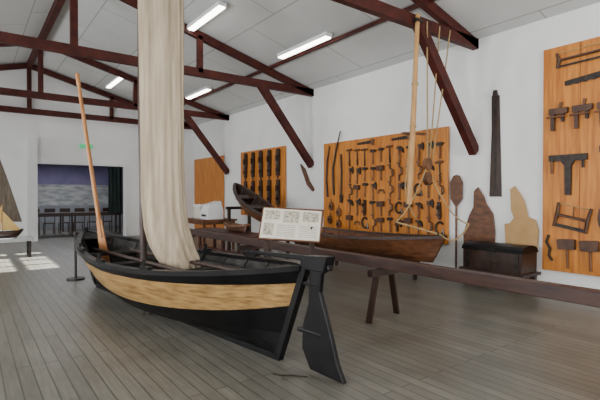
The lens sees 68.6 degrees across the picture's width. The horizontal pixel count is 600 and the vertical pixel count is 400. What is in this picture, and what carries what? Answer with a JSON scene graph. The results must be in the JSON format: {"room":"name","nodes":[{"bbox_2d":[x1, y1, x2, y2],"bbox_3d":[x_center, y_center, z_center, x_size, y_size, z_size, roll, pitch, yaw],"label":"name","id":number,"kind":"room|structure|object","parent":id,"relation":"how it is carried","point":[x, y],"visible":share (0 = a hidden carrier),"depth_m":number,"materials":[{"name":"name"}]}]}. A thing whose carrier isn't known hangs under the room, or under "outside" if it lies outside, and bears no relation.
{"room":"museum","nodes":[
{"label":"museum","id":0,"kind":"room"},
{"bbox_2d":[0,160,21,221],"bbox_3d":[-8.332,-0.486,11.999,1.260,3.900,0.500,0,1,-37],"label":"sail","id":1,"kind":"object","parent":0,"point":[7,200],"visible":0.84,"depth_m":12.18,"materials":[{"name":"brown fabric"}]},
{"bbox_2d":[37,164,122,228],"bbox_3d":[-11.204,-0.244,21.485,10.000,3.200,0.200,0,1,-37],"label":"wall","id":2,"kind":"structure","parent":0,"point":[59,186],"depth_m":21.40,"materials":[{"name":"paint"}]},
{"bbox_2d":[0,69,193,235],"bbox_3d":[-9.441,-1.648,15.314,12.120,6.148,0.250,0,1,-37],"label":"wall","id":3,"kind":"structure","parent":0,"point":[58,138],"depth_m":15.87,"materials":[{"name":"white paint"}]},
{"bbox_2d":[0,232,139,242],"bbox_3d":[-9.376,1.367,15.221,12.070,0.120,0.028,0,1,-37],"label":"baseboard","id":4,"kind":"structure","parent":3,"relation":"attached to","point":[134,233],"depth_m":17.31,"materials":[{"name":"white plastic"}]},
{"bbox_2d":[26,138,127,241],"bbox_3d":[-8.020,-0.358,16.103,3.360,3.550,0.215,0,1,-37],"label":"trim","id":5,"kind":"structure","parent":3,"relation":"attached to","point":[31,143],"depth_m":15.13,"materials":[{"name":"white paint"}]},
{"bbox_2d":[79,143,92,148],"bbox_3d":[-7.910,-1.985,16.270,0.480,0.200,0.058,0,1,-37],"label":"exit sign","id":6,"kind":"object","parent":3,"relation":"attached to","point":[81,145],"visible":0.76,"depth_m":16.19,"materials":[{"name":"green"}]},
{"bbox_2d":[108,167,122,212],"bbox_3d":[-7.219,-0.451,17.738,1.050,1.900,0.120,0,1,-37],"label":"curtain","id":7,"kind":"object","parent":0,"point":[115,174],"visible":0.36,"depth_m":17.59,"materials":[{"name":"fabric"}]},
{"bbox_2d":[0,226,599,399],"bbox_3d":[-4.667,1.558,9.024,12.520,0.120,28.400,0,1,-37],"label":"floor","id":8,"kind":"structure","parent":0,"point":[61,339],"depth_m":4.65,"materials":[{"name":"wood"}]},
{"bbox_2d":[0,236,33,256],"bbox_3d":[-7.623,1.223,11.237,1.350,0.500,0.700,0,1,-37],"label":"display table","id":9,"kind":"object","parent":8,"relation":"on","point":[28,239],"visible":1,"depth_m":11.32,"materials":[{"name":"white wood"}]},
{"bbox_2d":[0,205,22,237],"bbox_3d":[-7.623,0.552,11.229,0.950,0.858,0.360,0,1,-37],"label":"model sailboat","id":10,"kind":"object","parent":9,"relation":"on","point":[7,223],"visible":1,"depth_m":11.28,"materials":[{"name":"fabric"}]},
{"bbox_2d":[38,208,111,234],"bbox_3d":[-9.583,0.866,18.462,3.130,1.050,0.400,0,1,-37],"label":"chairs","id":11,"kind":"object","parent":8,"relation":"on","point":[61,209],"visible":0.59,"depth_m":18.27,"materials":[{"name":"brown wood"}]},
{"bbox_2d":[66,232,84,280],"bbox_3d":[-4.249,1.056,8.332,0.320,0.900,0.320,0,1,-37],"label":"barrier post","id":12,"kind":"object","parent":8,"relation":"on","point":[75,278],"visible":1,"depth_m":8.31,"materials":[{"name":"metal"}]},
{"bbox_2d":[38,211,122,233],"bbox_3d":[-9.153,0.948,17.785,3.600,0.900,0.800,0,1,-37],"label":"table","id":13,"kind":"object","parent":8,"relation":"on","point":[50,214],"visible":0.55,"depth_m":17.64,"materials":[{"name":"brown wood"}]},
{"bbox_2d":[75,0,346,384],"bbox_3d":[-1.787,-1.196,5.870,1.733,5.641,6.124,0,1,-37],"label":"fishing boat","id":14,"kind":"object","parent":8,"relation":"on","point":[250,301],"visible":0.98,"depth_m":5.76,"materials":[{"name":"black paint"}]},
{"bbox_2d":[188,218,236,249],"bbox_3d":[-2.699,1.001,13.134,1.100,0.900,1.400,0,1,-37],"label":"work table","id":15,"kind":"object","parent":8,"relation":"on","point":[204,222],"visible":0.48,"depth_m":12.58,"materials":[{"name":"brown wood"}]},
{"bbox_2d":[193,204,202,218],"bbox_3d":[-2.935,0.339,13.356,0.440,0.420,0.490,0,1,-37],"label":"box","id":16,"kind":"object","parent":15,"relation":"on","point":[197,207],"visible":0.39,"depth_m":13.21,"materials":[{"name":"white plastic"}]},
{"bbox_2d":[200,201,222,219],"bbox_3d":[-2.592,0.294,12.893,0.510,0.520,0.500,0,1,-37],"label":"printer","id":17,"kind":"object","parent":15,"relation":"on","point":[211,210],"visible":1,"depth_m":12.73,"materials":[{"name":"white plastic"}]},
{"bbox_2d":[195,227,270,257],"bbox_3d":[-1.692,1.127,10.889,0.600,0.700,3.000,0,1,-37],"label":"wooden bench","id":18,"kind":"object","parent":8,"relation":"on","point":[213,229],"visible":0.32,"depth_m":10.85,"materials":[{"name":"red wood"}]},
{"bbox_2d":[224,221,249,232],"bbox_3d":[-1.542,0.670,10.684,0.380,0.242,1.100,0,1,-37],"label":"hull","id":19,"kind":"object","parent":18,"relation":"on","point":[230,226],"visible":1,"depth_m":10.46,"materials":[{"name":"brown wood"}]},
{"bbox_2d":[237,245,261,256],"bbox_3d":[-0.964,1.185,8.431,0.701,0.652,0.123,-1,1,-42],"label":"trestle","id":20,"kind":"object","parent":8,"relation":"on","point":[242,248],"visible":0.45,"depth_m":8.33,"materials":[{"name":"brown wood"}]},
{"bbox_2d":[226,206,289,258],"bbox_3d":[-1.149,0.828,11.659,0.800,1.280,1.980,0,1,-37],"label":"rack","id":21,"kind":"object","parent":8,"relation":"on","point":[228,208],"visible":0.26,"depth_m":12.22,"materials":[{"name":"brown wood"}]},
{"bbox_2d":[232,183,273,221],"bbox_3d":[-1.124,0.167,11.613,0.853,1.298,2.430,0,1,-31],"label":"small punt","id":22,"kind":"object","parent":21,"relation":"on","point":[253,204],"visible":0.69,"depth_m":11.98,"materials":[{"name":"brown wood"}]},
{"bbox_2d":[273,373,307,377],"bbox_3d":[-0.090,1.548,3.877,0.314,0.014,0.034,0,1,12],"label":"cord","id":23,"kind":"object","parent":8,"relation":"on","point":[273,373],"visible":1,"depth_m":3.88,"materials":[{"name":"rubber"}]},
{"bbox_2d":[258,207,323,280],"bbox_3d":[-0.111,0.813,5.933,0.890,1.440,0.400,0,1,0],"label":"information panel","id":24,"kind":"object","parent":8,"relation":"on","point":[277,224],"visible":0.84,"depth_m":5.90,"materials":[{"name":"white paper"}]},
{"bbox_2d":[365,269,399,323],"bbox_3d":[1.084,1.216,5.718,0.701,0.652,0.123,-1,1,-42],"label":"trestle","id":25,"kind":"object","parent":8,"relation":"on","point":[374,274],"visible":0.9,"depth_m":5.60,"materials":[{"name":"brown wood"}]},
{"bbox_2d":[450,175,462,267],"bbox_3d":[3.089,0.499,8.701,0.042,1.995,0.273,0,1,-37],"label":"paddle","id":26,"kind":"object","parent":8,"relation":"on","point":[456,183],"visible":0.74,"depth_m":8.69,"materials":[{"name":"brown wood"}]},
{"bbox_2d":[463,187,494,241],"bbox_3d":[3.383,0.628,8.324,0.030,1.745,0.640,0,1,-37],"label":"rudder","id":27,"kind":"object","parent":8,"relation":"on","point":[481,227],"visible":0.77,"depth_m":8.28,"materials":[{"name":"brown wood"}]},
{"bbox_2d":[459,266,540,293],"bbox_3d":[3.458,1.358,7.668,0.620,0.310,1.150,0,1,-37],"label":"stand","id":28,"kind":"object","parent":8,"relation":"on","point":[533,275],"visible":0.29,"depth_m":7.36,"materials":[{"name":"brown wood"}]},
{"bbox_2d":[462,240,537,274],"bbox_3d":[3.446,0.973,7.655,0.590,0.460,1.090,0,1,-37],"label":"tool chest","id":29,"kind":"object","parent":28,"relation":"on","point":[518,259],"visible":1,"depth_m":7.40,"materials":[{"name":"brown wood"}]},
{"bbox_2d":[504,186,538,278],"bbox_3d":[3.864,0.630,7.691,0.025,1.755,0.590,0,1,-37],"label":"rudder","id":30,"kind":"object","parent":8,"relation":"on","point":[523,230],"visible":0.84,"depth_m":7.69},
{"bbox_3d":[0.571,1.291,9.842,0.850,0.395,0.100,0,1,-37],"label":"sawhorse","id":31,"kind":"object","parent":8,"relation":"on","visible":0},
{"bbox_2d":[294,227,446,261],"bbox_3d":[1.107,0.843,8.980,1.177,0.529,4.095,0,1,-37],"label":"rowing boat","id":32,"kind":"object","parent":31,"relation":"on","point":[413,247],"visible":0.78,"depth_m":8.11,"materials":[{"name":"brown wood"}]},
{"bbox_2d":[0,0,599,124],"bbox_3d":[-2.829,-3.870,6.528,12.620,1.803,22.300,0,1,-37],"label":"ceiling","id":33,"kind":"structure","parent":0,"point":[260,30],"depth_m":10.19,"materials":[{"name":"paint"}]},
{"bbox_2d":[27,0,65,67],"bbox_3d":[-2.799,-4.502,6.481,0.140,0.180,21.780,0,1,-37],"label":"ridge beam","id":34,"kind":"structure","parent":33,"relation":"attached to","point":[57,5],"depth_m":11.26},
{"bbox_2d":[0,63,191,129],"bbox_3d":[-9.275,-3.810,15.070,12.163,1.742,0.130,0,1,-37],"label":"roof truss","id":35,"kind":"object","parent":33,"relation":"attached to","point":[11,109],"visible":0.62,"depth_m":15.60,"materials":[{"name":"wood"}]},
{"bbox_2d":[106,76,121,87],"bbox_3d":[-6.295,-4.031,14.937,0.180,0.143,1.700,0,1,-37],"label":"fluorescent light","id":36,"kind":"object","parent":33,"relation":"attached to","point":[114,81],"visible":0.68,"depth_m":14.90,"materials":[{"name":"white plastic"}]},
{"bbox_2d":[0,43,228,174],"bbox_3d":[-7.498,-2.779,12.727,12.206,3.751,0.140,0,1,-37],"label":"roof truss","id":37,"kind":"object","parent":33,"relation":"attached to","point":[209,113],"visible":0.7,"depth_m":13.89,"materials":[{"name":"wood"}]},
{"bbox_2d":[0,0,313,167],"bbox_3d":[-4.486,-2.734,8.736,12.206,3.751,0.140,0,1,-37],"label":"roof truss","id":38,"kind":"object","parent":33,"relation":"attached to","point":[290,85],"visible":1,"depth_m":10.35,"materials":[{"name":"wood"}]},
{"bbox_2d":[185,86,211,98],"bbox_3d":[-3.328,-3.500,14.331,0.180,0.143,1.650,0,1,-37],"label":"fluorescent light","id":39,"kind":"object","parent":33,"relation":"attached to","point":[205,89],"visible":1,"depth_m":14.16,"materials":[{"name":"white plastic"}]},
{"bbox_2d":[187,1,226,30],"bbox_3d":[-2.028,-3.943,9.450,0.180,0.143,1.600,0,1,-37],"label":"fluorescent light","id":40,"kind":"object","parent":33,"relation":"attached to","point":[218,6],"visible":1,"depth_m":9.28,"materials":[{"name":"white plastic"}]},
{"bbox_2d":[277,32,331,58],"bbox_3d":[0.061,-3.450,9.842,0.180,0.143,1.800,0,1,-37],"label":"fluorescent light","id":41,"kind":"object","parent":33,"relation":"attached to","point":[324,36],"visible":1,"depth_m":9.68,"materials":[{"name":"white plastic"}]},
{"bbox_2d":[184,0,435,104],"bbox_3d":[0.848,-3.407,9.246,0.060,0.070,21.780,0,1,-37],"label":"purlin","id":42,"kind":"object","parent":33,"relation":"attached to","point":[414,6],"visible":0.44,"depth_m":9.75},
{"bbox_2d":[331,0,478,154],"bbox_3d":[-1.480,-2.689,4.753,12.206,3.751,0.140,0,1,-37],"label":"roof truss","id":43,"kind":"object","parent":33,"relation":"attached to","point":[459,35],"visible":0.88,"depth_m":7.64,"materials":[{"name":"wood"}]},
{"bbox_2d":[406,13,422,203],"bbox_3d":[1.869,-1.482,7.226,0.210,3.104,0.190,0,1,-37],"label":"mast","id":44,"kind":"object","parent":43,"relation":"hanging from","point":[416,20],"visible":1,"depth_m":7.18,"materials":[{"name":"brown wood"}]},
{"bbox_2d":[395,21,469,240],"bbox_3d":[2.258,-1.156,7.453,1.222,3.661,0.723,0,1,-37],"label":"ropes","id":45,"kind":"object","parent":43,"relation":"hanging from","point":[427,178],"visible":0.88,"depth_m":7.72,"materials":[{"name":"beige fabric"}]},
{"bbox_2d":[194,2,599,288],"bbox_3d":[2.118,-0.846,10.233,0.200,4.660,22.200,0,1,-37],"label":"wall","id":46,"kind":"structure","parent":0,"point":[376,103],"depth_m":8.76,"materials":[{"name":"white paint"}]},
{"bbox_2d":[194,155,223,228],"bbox_3d":[-3.675,-0.216,17.709,0.049,2.970,2.694,0,1,-37],"label":"board","id":47,"kind":"object","parent":46,"relation":"attached to","point":[208,176],"visible":0.66,"depth_m":17.66,"materials":[{"name":"brown wood"}]},
{"bbox_2d":[241,146,285,214],"bbox_3d":[-1.250,-0.564,14.492,0.049,2.200,2.744,0,1,-37],"label":"board","id":48,"kind":"object","parent":46,"relation":"attached to","point":[273,177],"visible":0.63,"depth_m":14.00,"materials":[{"name":"brown wood"}]},
{"bbox_2d":[243,153,247,180],"bbox_3d":[-1.911,-1.144,15.205,0.129,0.939,0.186,0,1,-37],"label":"plane","id":49,"kind":"object","parent":48,"relation":"attached to","point":[245,160],"visible":1,"depth_m":15.17,"materials":[{"name":"wood"}]},
{"bbox_2d":[250,180,254,191],"bbox_3d":[-1.611,-0.223,14.817,0.129,0.872,0.169,0,1,-37],"label":"plane","id":50,"kind":"object","parent":48,"relation":"attached to","point":[252,187],"visible":0.36,"depth_m":14.78,"materials":[{"name":"metal"}]},
{"bbox_2d":[250,152,254,179],"bbox_3d":[-1.610,-1.140,14.806,0.129,0.934,0.186,0,1,-37],"label":"plane","id":51,"kind":"object","parent":48,"relation":"attached to","point":[252,159],"visible":1,"depth_m":14.77,"materials":[{"name":"wood"}]},
{"bbox_2d":[258,180,262,197],"bbox_3d":[-1.312,-0.218,14.421,0.129,0.872,0.170,0,1,-37],"label":"plane","id":52,"kind":"object","parent":48,"relation":"attached to","point":[260,187],"visible":0.52,"depth_m":14.38,"materials":[{"name":"wood"}]},
{"bbox_2d":[258,150,262,179],"bbox_3d":[-1.312,-1.133,14.411,0.129,0.975,0.189,0,1,-37],"label":"plane","id":53,"kind":"object","parent":48,"relation":"attached to","point":[260,158],"visible":1,"depth_m":14.36,"materials":[{"name":"wood"}]},
{"bbox_2d":[266,180,271,203],"bbox_3d":[-1.008,-0.214,14.018,0.129,0.872,0.169,0,1,-37],"label":"plane","id":54,"kind":"object","parent":48,"relation":"attached to","point":[268,187],"visible":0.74,"depth_m":13.98,"materials":[{"name":"wood"}]},
{"bbox_2d":[266,150,271,178],"bbox_3d":[-1.010,-1.130,14.010,0.129,0.937,0.182,0,1,-37],"label":"plane","id":55,"kind":"object","parent":48,"relation":"attached to","point":[268,157],"visible":1,"depth_m":13.97,"materials":[{"name":"wood"}]},
{"bbox_2d":[275,179,279,206],"bbox_3d":[-0.706,-0.209,13.618,0.129,0.872,0.171,0,1,-37],"label":"plane","id":56,"kind":"object","parent":48,"relation":"attached to","point":[277,186],"visible":0.93,"depth_m":13.59,"materials":[{"name":"wood"}]},
{"bbox_2d":[275,148,280,178],"bbox_3d":[-0.707,-1.126,13.608,0.129,0.935,0.185,0,1,-37],"label":"plane","id":57,"kind":"object","parent":48,"relation":"attached to","point":[278,154],"visible":1,"depth_m":13.57,"materials":[{"name":"wood"}]},
{"bbox_2d":[300,164,314,190],"bbox_3d":[0.203,-0.642,12.537,0.060,0.800,0.620,0,1,-37],"label":"curved knee timber","id":58,"kind":"object","parent":46,"relation":"attached to","point":[304,171],"visible":1,"depth_m":12.51,"materials":[{"name":"brown wood"}]},
{"bbox_2d":[324,126,448,244],"bbox_3d":[1.834,-0.308,10.407,0.049,2.380,3.884,0,1,-37],"label":"board","id":59,"kind":"object","parent":46,"relation":"attached to","point":[442,132],"visible":0.69,"depth_m":10.15,"materials":[{"name":"brown wood"}]},
{"bbox_2d":[326,146,329,196],"bbox_3d":[0.744,-0.759,11.752,0.052,1.356,0.163,0,1,-37],"label":"hook","id":60,"kind":"object","parent":59,"relation":"attached to","point":[329,146],"visible":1,"depth_m":11.77,"materials":[{"name":"metal"}]},
{"bbox_2d":[328,199,333,210],"bbox_3d":[0.821,0.129,11.647,0.070,0.297,0.154,0,1,-37],"label":"pulley block","id":61,"kind":"object","parent":59,"relation":"attached to","point":[331,205],"visible":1,"depth_m":11.61,"materials":[{"name":"brown wood"}]},
{"bbox_2d":[332,131,340,194],"bbox_3d":[0.950,-0.957,11.468,0.057,1.656,0.325,0,1,-37],"label":"blade","id":62,"kind":"object","parent":59,"relation":"attached to","point":[333,190],"visible":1,"depth_m":11.54,"materials":[{"name":"metal"}]},
{"bbox_2d":[336,205,341,216],"bbox_3d":[1.002,0.282,11.409,0.070,0.297,0.154,0,1,-37],"label":"pulley block","id":63,"kind":"object","parent":59,"relation":"attached to","point":[338,210],"visible":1,"depth_m":11.38,"materials":[{"name":"brown wood"}]},
{"bbox_2d":[336,217,341,227],"bbox_3d":[1.002,0.582,11.412,0.070,0.297,0.154,0,1,-37],"label":"pulley block","id":64,"kind":"object","parent":59,"relation":"attached to","point":[338,222],"visible":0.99,"depth_m":11.38,"materials":[{"name":"brown wood"}]},
{"bbox_2d":[339,154,342,202],"bbox_3d":[1.058,-0.554,11.341,0.051,1.251,0.120,0,1,-37],"label":"peat spade","id":65,"kind":"object","parent":59,"relation":"attached to","point":[340,195],"visible":1,"depth_m":11.32,"materials":[{"name":"wood"}]},
{"bbox_2d":[346,215,352,228],"bbox_3d":[1.245,0.556,11.082,0.080,0.354,0.194,0,1,-37],"label":"mallet","id":66,"kind":"object","parent":59,"relation":"attached to","point":[348,217],"visible":1,"depth_m":11.05,"materials":[{"name":"brown wood"}]},
{"bbox_2d":[353,185,360,197],"bbox_3d":[1.402,-0.207,10.866,0.080,0.332,0.183,0,1,-37],"label":"mallet","id":67,"kind":"object","parent":59,"relation":"attached to","point":[355,187],"visible":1,"depth_m":10.84,"materials":[{"name":"brown wood"}]},
{"bbox_2d":[355,198,360,214],"bbox_3d":[1.430,0.170,10.852,0.047,0.422,0.162,0,1,-37],"label":"axe","id":68,"kind":"object","parent":59,"relation":"attached to","point":[358,201],"visible":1,"depth_m":10.86,"materials":[{"name":"brown wood"}]},
{"bbox_2d":[356,167,360,183],"bbox_3d":[1.435,-0.603,10.838,0.047,0.410,0.165,0,1,-37],"label":"axe","id":69,"kind":"object","parent":59,"relation":"attached to","point":[358,170],"visible":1,"depth_m":10.86,"materials":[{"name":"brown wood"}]},
{"bbox_2d":[361,200,366,215],"bbox_3d":[1.538,0.193,10.649,0.129,0.398,0.078,0,1,-37],"label":"plane","id":70,"kind":"object","parent":59,"relation":"attached to","point":[364,204],"visible":1,"depth_m":10.64,"materials":[{"name":"wood"}]},
{"bbox_2d":[361,217,368,228],"bbox_3d":[1.576,0.552,10.663,0.040,0.298,0.250,0,1,-37],"label":"clamp","id":71,"kind":"object","parent":59,"relation":"attached to","point":[363,218],"visible":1,"depth_m":10.65,"materials":[{"name":"metal"}]},
{"bbox_2d":[357,139,374,144],"bbox_3d":[1.589,-1.381,10.645,0.030,0.160,0.576,0,1,-37],"label":"saw","id":72,"kind":"object","parent":59,"relation":"attached to","point":[371,141],"visible":1,"depth_m":10.57,"materials":[{"name":"metal"}]},
{"bbox_2d":[371,182,376,199],"bbox_3d":[1.747,-0.217,10.427,0.047,0.418,0.160,0,1,-37],"label":"axe","id":73,"kind":"object","parent":59,"relation":"attached to","point":[374,185],"visible":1,"depth_m":10.44,"materials":[{"name":"brown wood"}]},
{"bbox_2d":[376,201,384,216],"bbox_3d":[1.871,0.205,10.249,0.080,0.360,0.198,0,1,-37],"label":"mallet","id":74,"kind":"object","parent":59,"relation":"attached to","point":[380,204],"visible":1,"depth_m":10.23,"materials":[{"name":"brown wood"}]},
{"bbox_2d":[376,165,384,179],"bbox_3d":[1.870,-0.631,10.240,0.080,0.349,0.193,0,1,-37],"label":"mallet","id":75,"kind":"object","parent":59,"relation":"attached to","point":[380,168],"visible":1,"depth_m":10.21,"materials":[{"name":"brown wood"}]},
{"bbox_2d":[376,218,384,231],"bbox_3d":[1.874,0.571,10.249,0.080,0.328,0.182,0,1,-37],"label":"mallet","id":76,"kind":"object","parent":59,"relation":"attached to","point":[379,220],"visible":1,"depth_m":10.22,"materials":[{"name":"brown wood"}]},
{"bbox_2d":[378,147,384,161],"bbox_3d":[1.891,-1.051,10.233,0.049,0.334,0.174,0,1,-37],"label":"hammer","id":77,"kind":"object","parent":59,"relation":"attached to","point":[381,149],"visible":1,"depth_m":10.23,"materials":[{"name":"brown wood"}]},
{"bbox_2d":[387,199,392,215],"bbox_3d":[2.045,0.175,10.002,0.088,0.390,0.130,0,1,-37],"label":"drill","id":78,"kind":"object","parent":59,"relation":"attached to","point":[389,200],"visible":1,"depth_m":9.99,"materials":[{"name":"brown wood"}]},
{"bbox_2d":[393,217,402,231],"bbox_3d":[2.196,0.544,9.817,0.085,0.324,0.215,0,1,-37],"label":"mallet","id":79,"kind":"object","parent":59,"relation":"attached to","point":[399,220],"visible":0.75,"depth_m":9.83,"materials":[{"name":"brown wood"}]},
{"bbox_2d":[395,201,402,213],"bbox_3d":[2.208,0.173,9.822,0.040,0.286,0.240,0,1,-37],"label":"clamp","id":80,"kind":"object","parent":59,"relation":"attached to","point":[400,203],"visible":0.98,"depth_m":9.81,"materials":[{"name":"metal"}]},
{"bbox_2d":[396,162,402,180],"bbox_3d":[2.213,-0.633,9.782,0.147,0.415,0.079,0,1,35],"label":"drill","id":81,"kind":"object","parent":59,"relation":"attached to","point":[398,163],"visible":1,"depth_m":9.77,"materials":[{"name":"brown wood"}]},
{"bbox_2d":[391,135,408,140],"bbox_3d":[2.252,-1.371,9.767,0.030,0.160,0.576,0,1,-37],"label":"saw","id":82,"kind":"object","parent":59,"relation":"attached to","point":[406,136],"visible":0.73,"depth_m":9.77,"materials":[{"name":"metal"}]},
{"bbox_2d":[396,146,403,161],"bbox_3d":[2.230,-1.006,9.783,0.050,0.388,0.190,0,1,-37],"label":"adze","id":83,"kind":"object","parent":59,"relation":"attached to","point":[399,148],"visible":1,"depth_m":9.78,"materials":[{"name":"brown wood"}]},
{"bbox_2d":[398,182,403,199],"bbox_3d":[2.243,-0.198,9.771,0.047,0.410,0.159,0,1,-37],"label":"axe","id":84,"kind":"object","parent":59,"relation":"attached to","point":[401,185],"visible":1,"depth_m":9.79,"materials":[{"name":"brown wood"}]},
{"bbox_2d":[403,218,411,232],"bbox_3d":[2.354,0.560,9.612,0.080,0.343,0.190,0,1,-37],"label":"mallet","id":85,"kind":"object","parent":59,"relation":"attached to","point":[405,220],"visible":0.98,"depth_m":9.59,"materials":[{"name":"brown wood"}]},
{"bbox_2d":[403,202,412,217],"bbox_3d":[2.355,0.214,9.607,0.080,0.359,0.198,0,1,-37],"label":"mallet","id":86,"kind":"object","parent":59,"relation":"attached to","point":[405,205],"visible":0.7,"depth_m":9.59,"materials":[{"name":"brown wood"}]},
{"bbox_2d":[414,183,422,195],"bbox_3d":[2.524,-0.222,9.398,0.040,0.281,0.241,0,1,-37],"label":"clamp","id":87,"kind":"object","parent":59,"relation":"attached to","point":[416,184],"visible":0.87,"depth_m":9.39,"materials":[{"name":"metal"}]},
{"bbox_2d":[415,202,422,218],"bbox_3d":[2.542,0.228,9.384,0.050,0.356,0.178,0,1,-37],"label":"adze","id":88,"kind":"object","parent":59,"relation":"attached to","point":[418,204],"visible":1,"depth_m":9.38,"materials":[{"name":"brown wood"}]},
{"bbox_2d":[415,220,422,233],"bbox_3d":[2.545,0.607,9.385,0.050,0.357,0.172,0,1,-37],"label":"adze","id":89,"kind":"object","parent":59,"relation":"attached to","point":[418,222],"visible":0.87,"depth_m":9.38,"materials":[{"name":"brown wood"}]},
{"bbox_2d":[417,142,423,160],"bbox_3d":[2.560,-1.029,9.341,0.047,0.391,0.152,0,1,-37],"label":"axe","id":90,"kind":"object","parent":59,"relation":"attached to","point":[421,145],"visible":1,"depth_m":9.36,"materials":[{"name":"brown wood"}]},
{"bbox_2d":[426,217,432,234],"bbox_3d":[2.691,0.560,9.150,0.088,0.418,0.137,0,1,-37],"label":"drill","id":91,"kind":"object","parent":59,"relation":"attached to","point":[428,218],"visible":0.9,"depth_m":9.13,"materials":[{"name":"brown wood"}]},
{"bbox_2d":[426,199,433,216],"bbox_3d":[2.706,0.192,9.162,0.047,0.428,0.164,0,1,-37],"label":"axe","id":92,"kind":"object","parent":59,"relation":"attached to","point":[431,202],"visible":1,"depth_m":9.16,"materials":[{"name":"brown wood"}]},
{"bbox_2d":[428,141,433,157],"bbox_3d":[2.709,-1.020,9.144,0.047,0.418,0.161,0,1,-37],"label":"axe","id":93,"kind":"object","parent":59,"relation":"attached to","point":[432,145],"visible":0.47,"depth_m":9.15,"materials":[{"name":"brown wood"}]},
{"bbox_2d":[436,202,441,219],"bbox_3d":[2.814,0.225,8.959,0.129,0.380,0.078,0,1,-37],"label":"plane","id":94,"kind":"object","parent":59,"relation":"attached to","point":[438,207],"visible":1,"depth_m":8.95,"materials":[{"name":"wood"}]},
{"bbox_2d":[435,160,443,180],"bbox_3d":[2.836,-0.596,8.971,0.054,0.424,0.189,0,1,-37],"label":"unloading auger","id":95,"kind":"object","parent":59,"relation":"attached to","point":[439,161],"visible":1,"depth_m":8.95,"materials":[{"name":"brown wood"}]},
{"bbox_2d":[436,142,443,158],"bbox_3d":[2.855,-1.010,8.957,0.049,0.338,0.175,0,1,-37],"label":"hammer","id":96,"kind":"object","parent":59,"relation":"attached to","point":[439,144],"visible":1,"depth_m":8.95,"materials":[{"name":"brown wood"}]},
{"bbox_2d":[435,221,444,234],"bbox_3d":[2.852,0.580,8.973,0.040,0.307,0.252,0,1,-37],"label":"clamp","id":97,"kind":"object","parent":59,"relation":"attached to","point":[438,222],"visible":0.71,"depth_m":8.99,"materials":[{"name":"metal"}]},
{"bbox_2d":[437,181,443,200],"bbox_3d":[2.849,-0.190,8.932,0.088,0.414,0.137,0,1,-37],"label":"drill","id":98,"kind":"object","parent":59,"relation":"attached to","point":[440,185],"visible":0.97,"depth_m":8.93,"materials":[{"name":"brown wood"}]},
{"bbox_2d":[489,90,501,196],"bbox_3d":[3.583,-1.037,8.070,0.040,1.950,0.235,0,1,-37],"label":"saw","id":99,"kind":"object","parent":46,"relation":"attached to","point":[495,190],"visible":1,"depth_m":8.07,"materials":[{"name":"brown wood"}]},
{"bbox_2d":[542,36,599,276],"bbox_3d":[4.773,-0.659,6.508,0.049,3.670,2.244,0,1,-37],"label":"board","id":100,"kind":"object","parent":46,"relation":"attached to","point":[566,139],"visible":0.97,"depth_m":7.03,"materials":[{"name":"brown wood"}]},
{"bbox_2d":[545,234,552,260],"bbox_3d":[4.127,0.790,7.285,0.042,0.436,0.132,0,1,-37],"label":"iron hook","id":101,"kind":"object","parent":100,"relation":"attached to","point":[548,236],"visible":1,"depth_m":7.28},
{"bbox_2d":[546,102,568,130],"bbox_3d":[4.186,-1.361,7.158,0.085,0.459,0.312,0,1,-37],"label":"plane","id":102,"kind":"object","parent":100,"relation":"attached to","point":[560,111],"visible":1,"depth_m":7.15,"materials":[{"name":"brown wood"}]},
{"bbox_2d":[556,239,575,268],"bbox_3d":[4.274,0.863,7.071,0.080,0.478,0.264,0,1,-37],"label":"mallet","id":103,"kind":"object","parent":100,"relation":"attached to","point":[564,244],"visible":1,"depth_m":7.05,"materials":[{"name":"brown wood"}]},
{"bbox_2d":[548,153,587,194],"bbox_3d":[4.289,-0.405,7.054,0.060,0.650,0.560,0,1,-37],"label":"hand tool","id":104,"kind":"object","parent":100,"relation":"attached to","point":[567,160],"visible":1,"depth_m":7.03,"materials":[{"name":"wood"}]},
{"bbox_2d":[552,202,592,233],"bbox_3d":[4.326,0.281,7.003,0.062,0.492,0.587,0,1,-37],"label":"saw","id":105,"kind":"object","parent":100,"relation":"attached to","point":[557,214],"visible":1,"depth_m":6.98,"materials":[{"name":"brown wood"}]},
{"bbox_2d":[555,43,599,68],"bbox_3d":[4.556,-2.276,6.669,0.062,0.287,1.283,0,1,-37],"label":"saw","id":106,"kind":"object","parent":100,"relation":"attached to","point":[558,58],"visible":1,"depth_m":6.94,"materials":[{"name":"brown wood"}]},
{"bbox_2d":[569,98,593,128],"bbox_3d":[4.397,-1.358,6.880,0.085,0.460,0.310,0,1,-37],"label":"plane","id":107,"kind":"object","parent":100,"relation":"attached to","point":[576,109],"visible":1,"depth_m":6.86,"materials":[{"name":"brown wood"}]},
{"bbox_2d":[564,71,599,85],"bbox_3d":[4.526,-1.923,6.747,0.030,0.240,0.870,0,1,-37],"label":"saw","id":108,"kind":"object","parent":100,"relation":"attached to","point":[595,75],"visible":1,"depth_m":6.87,"materials":[{"name":"metal"}]},
{"bbox_2d":[579,241,599,271],"bbox_3d":[4.473,0.866,6.807,0.080,0.478,0.264,0,1,-37],"label":"mallet","id":109,"kind":"object","parent":100,"relation":"attached to","point":[585,246],"visible":1,"depth_m":6.78,"materials":[{"name":"brown wood"}]},
{"bbox_2d":[594,102,599,121],"bbox_3d":[4.606,-1.354,6.602,0.085,0.464,0.308,0,1,-37],"label":"plane","id":110,"kind":"object","parent":100,"relation":"attached to","point":[598,103],"visible":1,"depth_m":6.67,"materials":[{"name":"brown wood"}]},
{"bbox_3d":[2.830,1.243,3.403,0.700,0.652,0.179,0,1,-37],"label":"trestle","id":111,"kind":"object","parent":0,"visible":0},
{"bbox_2d":[189,228,599,307],"bbox_3d":[-0.103,0.802,7.292,0.150,0.130,10.250,0,1,-37],"label":"wooden beam","id":112,"kind":"structure","parent":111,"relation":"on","point":[549,290],"depth_m":4.89,"materials":[{"name":"wood"}]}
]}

